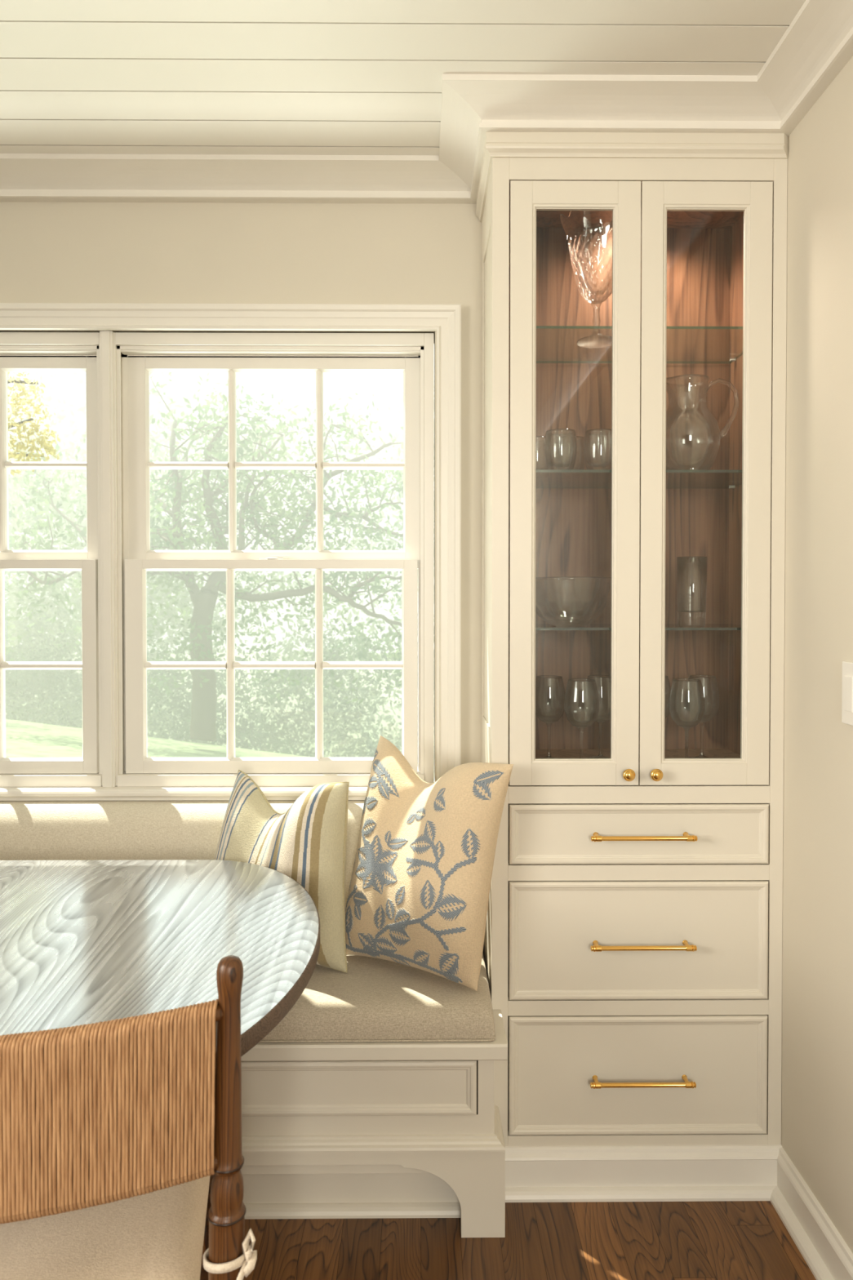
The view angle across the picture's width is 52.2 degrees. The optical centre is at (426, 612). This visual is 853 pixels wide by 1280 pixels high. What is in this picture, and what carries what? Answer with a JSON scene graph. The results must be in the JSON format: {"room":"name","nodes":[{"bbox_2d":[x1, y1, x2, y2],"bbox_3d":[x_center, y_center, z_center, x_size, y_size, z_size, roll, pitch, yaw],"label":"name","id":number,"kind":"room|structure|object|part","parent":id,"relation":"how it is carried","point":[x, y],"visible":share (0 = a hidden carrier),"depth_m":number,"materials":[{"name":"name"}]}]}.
{"room":"dining room","nodes":[
{"label":"dining room","id":0,"kind":"room"},
{"bbox_2d":[0,201,481,782],"bbox_3d":[-0.906,0.086,2.363,3.730,2.559,0.130,0,1,-1],"label":"wall","id":1,"kind":"structure","parent":0,"point":[51,252],"depth_m":2.29,"materials":[{"name":"beige paint"}]},
{"bbox_2d":[0,330,115,787],"bbox_3d":[-1.269,-0.141,2.356,0.881,1.206,0.121,0,1,-1],"label":"window","id":2,"kind":"structure","parent":1,"relation":"in","point":[20,352],"depth_m":2.33,"materials":[{"name":"white wood"}]},
{"bbox_3d":[-1.274,-0.407,2.364,0.785,0.573,0.030,0,1,0],"label":"sash","id":3,"kind":"part","parent":2,"relation":"part of","materials":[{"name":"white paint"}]},
{"bbox_3d":[-1.276,0.144,2.342,0.783,0.574,0.030,0,1,0],"label":"sash","id":4,"kind":"part","parent":2,"relation":"part of","materials":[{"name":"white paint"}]},
{"bbox_2d":[0,786,367,800],"bbox_3d":[-0.834,0.478,2.306,1.953,0.030,0.058,0,1,-1],"label":"window sill","id":5,"kind":"structure","parent":1,"relation":"attached to","point":[211,793],"depth_m":2.28,"materials":[{"name":"white paint"}]},
{"bbox_2d":[0,302,461,786],"bbox_3d":[-0.849,-0.165,2.345,1.878,1.282,0.149,0,1,-1],"label":"window","id":6,"kind":"structure","parent":1,"relation":"in","point":[135,354],"depth_m":2.33,"materials":[{"name":"white wood"}]},
{"bbox_3d":[-0.415,0.144,2.349,0.783,0.574,0.030,0,1,0],"label":"sash","id":7,"kind":"part","parent":6,"relation":"part of","materials":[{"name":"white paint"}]},
{"bbox_3d":[-0.414,-0.407,2.371,0.785,0.573,0.030,0,1,0],"label":"sash","id":8,"kind":"part","parent":6,"relation":"part of","materials":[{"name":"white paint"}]},
{"bbox_2d":[0,153,476,204],"bbox_3d":[-1.237,-1.107,2.218,2.765,0.068,0.115,0,1,-1],"label":"crown molding","id":9,"kind":"structure","parent":1,"relation":"attached to","point":[24,177],"depth_m":2.23,"materials":[{"name":"white wood"}]},
{"bbox_2d":[0,0,805,155],"bbox_3d":[-0.883,-1.127,-0.224,3.630,0.050,5.404,0,1,-1],"label":"ceiling","id":10,"kind":"structure","parent":0,"point":[85,77],"depth_m":1.78,"materials":[{"name":"paint"}]},
{"bbox_2d":[243,1200,816,1279],"bbox_3d":[-0.884,1.387,-0.146,3.830,0.060,7.279,0,1,-1],"label":"floor","id":11,"kind":"structure","parent":0,"point":[718,1240],"depth_m":1.82,"materials":[{"name":"brown wood"}]},
{"bbox_2d":[0,955,245,1279],"bbox_3d":[-0.455,0.872,1.225,0.470,0.923,0.614,0,1,-1],"label":"dining chair","id":12,"kind":"object","parent":11,"relation":"on","point":[92,1114],"visible":1,"depth_m":0.99,"materials":[{"name":"brown wicker"}]},
{"bbox_3d":[-0.451,0.570,0.980,0.428,0.213,0.046,0,1,-15],"label":"cord","id":13,"kind":"part","parent":12,"relation":"part of","materials":[{"name":"fabric"}]},
{"bbox_2d":[0,1175,257,1279],"bbox_3d":[-0.427,0.816,1.246,0.447,0.161,0.527,0,1,-1],"label":"cushion","id":14,"kind":"object","parent":12,"relation":"on","point":[159,1234],"visible":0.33,"depth_m":1.15,"materials":[{"name":"beige fabric"}]},
{"bbox_3d":[-0.451,0.569,0.981,0.452,0.202,0.038,0,1,-15],"label":"rail","id":15,"kind":"part","parent":12,"relation":"part of","materials":[{"name":"brown wicker"}]},
{"bbox_3d":[-0.385,1.112,1.515,0.044,0.435,0.044,0,1,0],"label":"leg","id":16,"kind":"part","parent":12,"relation":"part of","materials":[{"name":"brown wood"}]},
{"bbox_3d":[-0.245,0.875,1.052,0.052,0.924,0.043,0,1,0],"label":"post","id":17,"kind":"part","parent":12,"relation":"part of","materials":[{"name":"brown wood"}]},
{"bbox_2d":[0,859,319,1057],"bbox_3d":[-1.133,0.952,1.504,1.888,0.754,0.996,0,1,-1],"label":"dining table","id":18,"kind":"object","parent":11,"relation":"on","point":[82,942],"visible":0.71,"depth_m":1.54,"materials":[{"name":"grey wood"}]},
{"bbox_2d":[240,1009,507,1237],"bbox_3d":[-1.215,1.111,2.063,2.766,0.419,0.494,0,1,-1],"label":"window bench","id":19,"kind":"object","parent":11,"relation":"on","point":[366,1130],"visible":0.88,"depth_m":1.85,"materials":[{"name":"beige paint"}]},
{"bbox_2d":[259,952,495,1042],"bbox_3d":[-1.226,0.863,2.023,2.743,0.076,0.402,0,1,-1],"label":"seat cushion","id":20,"kind":"object","parent":19,"relation":"on","point":[377,999],"visible":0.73,"depth_m":1.85,"materials":[{"name":"fabric"}]},
{"bbox_2d":[0,800,364,906],"bbox_3d":[-1.229,0.658,2.252,2.741,0.323,0.100,0,1,-1],"label":"cushion","id":21,"kind":"object","parent":20,"relation":"on","point":[30,830],"visible":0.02,"depth_m":2.21,"materials":[{"name":"fabric"}]},
{"bbox_2d":[214,769,349,973],"bbox_3d":[-0.370,0.607,2.086,0.425,0.431,0.158,0,1,24],"label":"striped pillow","id":22,"kind":"object","parent":20,"relation":"on","point":[306,843],"visible":0.53,"depth_m":2.00,"materials":[{"name":"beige fabric"}]},
{"bbox_2d":[345,735,513,991],"bbox_3d":[-0.031,0.570,2.017,0.191,0.503,0.448,-1,1,-44],"label":"floral pillow","id":23,"kind":"object","parent":20,"relation":"on","point":[420,886],"visible":0.98,"depth_m":1.94,"materials":[{"name":"beige fabric"}]},
{"bbox_2d":[439,74,788,1202],"bbox_3d":[0.422,0.091,2.083,0.780,2.459,0.452,0,1,-1],"label":"display cabinet","id":24,"kind":"object","parent":11,"relation":"on","point":[633,946],"visible":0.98,"depth_m":1.98,"materials":[{"name":"beige paint"}]},
{"bbox_2d":[543,435,551,469],"bbox_3d":[0.268,-0.377,2.117,0.074,0.094,0.074,0,1,-1],"label":"tumbler","id":25,"kind":"object","parent":24,"relation":"on","point":[548,437],"visible":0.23,"depth_m":2.10,"materials":[{"name":"clear glass"}]},
{"bbox_2d":[535,675,565,758],"bbox_3d":[0.301,0.259,2.137,0.081,0.206,0.081,0,1,-1],"label":"wine glass","id":26,"kind":"object","parent":24,"relation":"in","point":[547,721],"visible":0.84,"depth_m":2.12,"materials":[{"name":"clear glass"}]},
{"bbox_2d":[544,428,577,469],"bbox_3d":[0.312,-0.375,2.027,0.074,0.094,0.074,0,1,-1],"label":"tumbler","id":27,"kind":"object","parent":24,"relation":"on","point":[574,457],"visible":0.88,"depth_m":2.02,"materials":[{"name":"clear glass"}]},
{"bbox_2d":[555,435,585,469],"bbox_3d":[0.350,-0.377,2.117,0.074,0.094,0.074,0,1,-1],"label":"tumbler","id":28,"kind":"object","parent":24,"relation":"on","point":[583,464],"visible":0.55,"depth_m":2.11,"materials":[{"name":"clear glass"}]},
{"bbox_2d":[535,577,611,626],"bbox_3d":[0.344,-0.026,2.103,0.200,0.117,0.200,0,1,-1],"label":"bowl","id":29,"kind":"object","parent":24,"relation":"on","point":[545,615],"visible":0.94,"depth_m":2.07,"materials":[{"name":"clear glass"}]},
{"bbox_3d":[0.335,-0.289,1.974,0.294,1.361,0.020,0,1,0],"label":"door","id":30,"kind":"part","parent":24,"relation":"part of","materials":[{"name":"beige paint"}]},
{"bbox_2d":[564,678,599,758],"bbox_3d":[0.366,0.261,2.053,0.081,0.206,0.081,0,1,-1],"label":"wine glass","id":31,"kind":"object","parent":24,"relation":"in","point":[579,726],"visible":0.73,"depth_m":2.04,"materials":[{"name":"clear glass"}]},
{"bbox_2d":[560,210,612,348],"bbox_3d":[0.413,-0.812,2.116,0.171,0.311,0.171,0,1,23],"label":"vase","id":32,"kind":"object","parent":24,"relation":"on","point":[571,234],"visible":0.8,"depth_m":2.12,"materials":[{"name":"clear glass"}]},
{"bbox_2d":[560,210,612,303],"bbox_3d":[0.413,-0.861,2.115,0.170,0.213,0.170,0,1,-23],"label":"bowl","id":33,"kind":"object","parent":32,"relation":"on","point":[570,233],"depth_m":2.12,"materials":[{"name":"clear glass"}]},
{"bbox_2d":[583,675,610,758],"bbox_3d":[0.430,0.259,2.148,0.081,0.206,0.081,0,1,-1],"label":"wine glass","id":34,"kind":"object","parent":24,"relation":"in","point":[598,720],"visible":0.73,"depth_m":2.14,"materials":[{"name":"clear glass"}]},
{"bbox_2d":[583,428,611,469],"bbox_3d":[0.404,-0.375,2.028,0.074,0.094,0.074,0,1,-1],"label":"tumbler","id":35,"kind":"object","parent":24,"relation":"on","point":[586,434],"visible":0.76,"depth_m":2.02,"materials":[{"name":"clear glass"}]},
{"bbox_3d":[0.422,-1.105,2.064,0.780,0.068,0.452,0,1,0],"label":"crown moulding","id":36,"kind":"part","parent":24,"relation":"part of","materials":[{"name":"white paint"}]},
{"bbox_2d":[508,623,741,630],"bbox_3d":[0.481,0.035,2.145,0.632,0.006,0.292,0,1,0],"label":"glass shelf","id":37,"kind":"object","parent":24,"relation":"attached to","point":[538,626],"depth_m":2.02,"materials":[{"name":"clear glass"}]},
{"bbox_2d":[508,469,742,488],"bbox_3d":[0.481,-0.327,2.139,0.632,0.006,0.292,0,1,0],"label":"glass shelf","id":38,"kind":"object","parent":24,"relation":"attached to","point":[545,478],"depth_m":2.11,"materials":[{"name":"clear glass"}]},
{"bbox_3d":[0.456,0.365,1.961,0.028,0.028,0.029,0,1,0],"label":"knob","id":39,"kind":"part","parent":24,"relation":"part of","materials":[{"name":"gold metal"}]},
{"bbox_3d":[0.470,-1.049,2.114,0.682,0.052,0.355,0,1,0],"label":"frieze moulding","id":40,"kind":"part","parent":24,"relation":"part of","materials":[{"name":"beige paint"}]},
{"bbox_3d":[0.484,1.056,1.994,0.591,0.271,0.021,0,1,0],"label":"drawer","id":41,"kind":"part","parent":24,"relation":"part of","materials":[{"name":"beige paint"}]},
{"bbox_3d":[0.484,0.747,1.989,0.591,0.270,0.021,0,1,0],"label":"drawer","id":42,"kind":"part","parent":24,"relation":"part of","materials":[{"name":"beige paint"}]},
{"bbox_3d":[0.484,0.503,1.985,0.591,0.136,0.021,0,1,0],"label":"drawer","id":43,"kind":"part","parent":24,"relation":"part of","materials":[{"name":"beige paint"}]},
{"bbox_2d":[536,325,742,364],"bbox_3d":[0.481,-0.653,2.134,0.632,0.006,0.292,0,1,0],"label":"glass shelf","id":44,"kind":"object","parent":24,"relation":"attached to","point":[736,357],"depth_m":2.28,"materials":[{"name":"clear glass"}]},
{"bbox_3d":[0.488,1.064,1.973,0.239,0.014,0.037,0,1,0],"label":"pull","id":45,"kind":"part","parent":24,"relation":"part of","materials":[{"name":"gold metal"}]},
{"bbox_3d":[0.488,0.754,1.968,0.239,0.014,0.037,0,1,0],"label":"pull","id":46,"kind":"part","parent":24,"relation":"part of","materials":[{"name":"gold metal"}]},
{"bbox_3d":[0.481,1.270,1.973,0.665,0.104,0.037,0,1,0],"label":"moulding","id":47,"kind":"part","parent":24,"relation":"part of","materials":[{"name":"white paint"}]},
{"bbox_3d":[0.488,0.506,1.964,0.239,0.014,0.037,0,1,0],"label":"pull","id":48,"kind":"part","parent":24,"relation":"part of","materials":[{"name":"gold metal"}]},
{"bbox_3d":[0.518,0.365,1.962,0.028,0.028,0.029,0,1,0],"label":"knob","id":49,"kind":"part","parent":24,"relation":"part of","materials":[{"name":"gold metal"}]},
{"bbox_2d":[664,675,671,758],"bbox_3d":[0.564,0.259,2.150,0.081,0.206,0.081,0,1,-1],"label":"wine glass","id":50,"kind":"object","parent":24,"relation":"in","point":[667,714],"visible":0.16,"depth_m":2.13,"materials":[{"name":"clear glass"}]},
{"bbox_2d":[669,678,705,753],"bbox_3d":[0.614,0.260,2.055,0.081,0.206,0.081,0,1,-1],"label":"wine glass","id":51,"kind":"object","parent":24,"relation":"in","point":[682,725],"visible":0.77,"depth_m":2.04,"materials":[{"name":"clear glass"}]},
{"bbox_2d":[676,555,707,626],"bbox_3d":[0.635,-0.051,2.085,0.071,0.166,0.071,0,1,-1],"label":"vase","id":52,"kind":"object","parent":24,"relation":"on","point":[704,559],"visible":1,"depth_m":2.07,"materials":[{"name":"clear glass"}]},
{"bbox_2d":[684,675,719,758],"bbox_3d":[0.681,0.259,2.151,0.081,0.206,0.081,0,1,-1],"label":"wine glass","id":53,"kind":"object","parent":24,"relation":"in","point":[704,720],"visible":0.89,"depth_m":2.14,"materials":[{"name":"clear glass"}]},
{"bbox_2d":[666,374,739,470],"bbox_3d":[0.639,-0.447,2.091,0.181,0.236,0.154,1,1,34],"label":"pitcher","id":54,"kind":"object","parent":24,"relation":"on","point":[708,466],"visible":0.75,"depth_m":2.07,"materials":[{"name":"clear glass"}]},
{"bbox_3d":[0.712,-0.492,2.099,0.083,0.146,0.015,0,1,0],"label":"handle","id":55,"kind":"part","parent":54,"relation":"part of","materials":[{"name":"clear glass"}]},
{"bbox_3d":[0.632,-0.289,1.977,0.295,1.361,0.020,0,1,0],"label":"door","id":56,"kind":"part","parent":24,"relation":"part of","materials":[{"name":"beige paint"}]},
{"bbox_2d":[781,56,852,1253],"bbox_3d":[0.892,0.127,-0.173,0.120,2.559,5.234,0,1,-1],"label":"wall","id":57,"kind":"structure","parent":0,"point":[817,1074],"depth_m":1.80,"materials":[{"name":"beige paint"}]},
{"bbox_2d":[757,0,852,137],"bbox_3d":[0.775,-1.066,-0.327,0.115,0.068,4.566,0,1,-1],"label":"crown molding","id":58,"kind":"structure","parent":57,"relation":"attached to","point":[817,44],"depth_m":1.72,"materials":[{"name":"white wood"}]},
{"bbox_2d":[770,1146,852,1279],"bbox_3d":[0.813,1.308,-0.288,0.040,0.102,4.566,0,1,-1],"label":"baseboard","id":59,"kind":"structure","parent":57,"relation":"attached to","point":[827,1255],"depth_m":1.81,"materials":[{"name":"white wood"}]},
{"bbox_2d":[841,661,852,725],"bbox_3d":[0.811,0.155,1.641,0.008,0.120,0.113,0,1,-1],"label":"light switch","id":60,"kind":"object","parent":57,"relation":"attached to","point":[847,667],"visible":1,"depth_m":1.67,"materials":[{"name":"white plastic"}]},
{"label":"outside","id":61,"kind":"structure","parent":0,"visible":0},
{"bbox_2d":[5,719,311,757],"bbox_3d":[-4.357,2.986,11.012,30.815,4.025,16.000,0,1,-1],"label":"lawn","id":62,"kind":"structure","parent":61,"point":[24,739],"depth_m":16.02,"materials":[{"name":"green plant"}]},
{"bbox_2d":[7,372,60,475],"bbox_3d":[-4.439,-1.008,8.970,1.676,4.305,0.918,0,1,23],"label":"tree","id":63,"kind":"object","parent":62,"relation":"on","point":[49,448],"visible":0.84,"depth_m":8.79,"materials":[{"name":"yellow plant"}]},
{"bbox_2d":[4,372,403,742],"bbox_3d":[-5.578,-1.177,17.081,13.033,7.425,4.722,0,1,-1],"label":"tree","id":64,"kind":"object","parent":62,"relation":"on","point":[203,707],"visible":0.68,"depth_m":16.57,"materials":[{"name":"green plant"}]},
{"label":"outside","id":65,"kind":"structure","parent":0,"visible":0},
{"bbox_2d":[4,653,401,757],"bbox_3d":[-0.387,4.237,44.323,120.000,1.200,51.500,0,1,-1],"label":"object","id":66,"kind":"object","parent":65,"point":[222,695],"depth_m":41.74,"materials":[{"name":"green plant"}]},
{"bbox_2d":[4,621,401,757],"bbox_3d":[-2.320,2.873,20.811,46.633,8.840,3.986,0,1,-1],"label":"foliage","id":67,"kind":"object","parent":66,"relation":"on","point":[31,677],"visible":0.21,"depth_m":20.49,"materials":[{"name":"green plant"}]},
{"bbox_2d":[4,372,403,757],"bbox_3d":[-2.338,-0.879,26.507,79.490,15.158,12.655,0,1,-1],"label":"foliage","id":68,"kind":"object","parent":66,"relation":"on","point":[64,615],"visible":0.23,"depth_m":24.45,"materials":[{"name":"green plant"}]}
]}

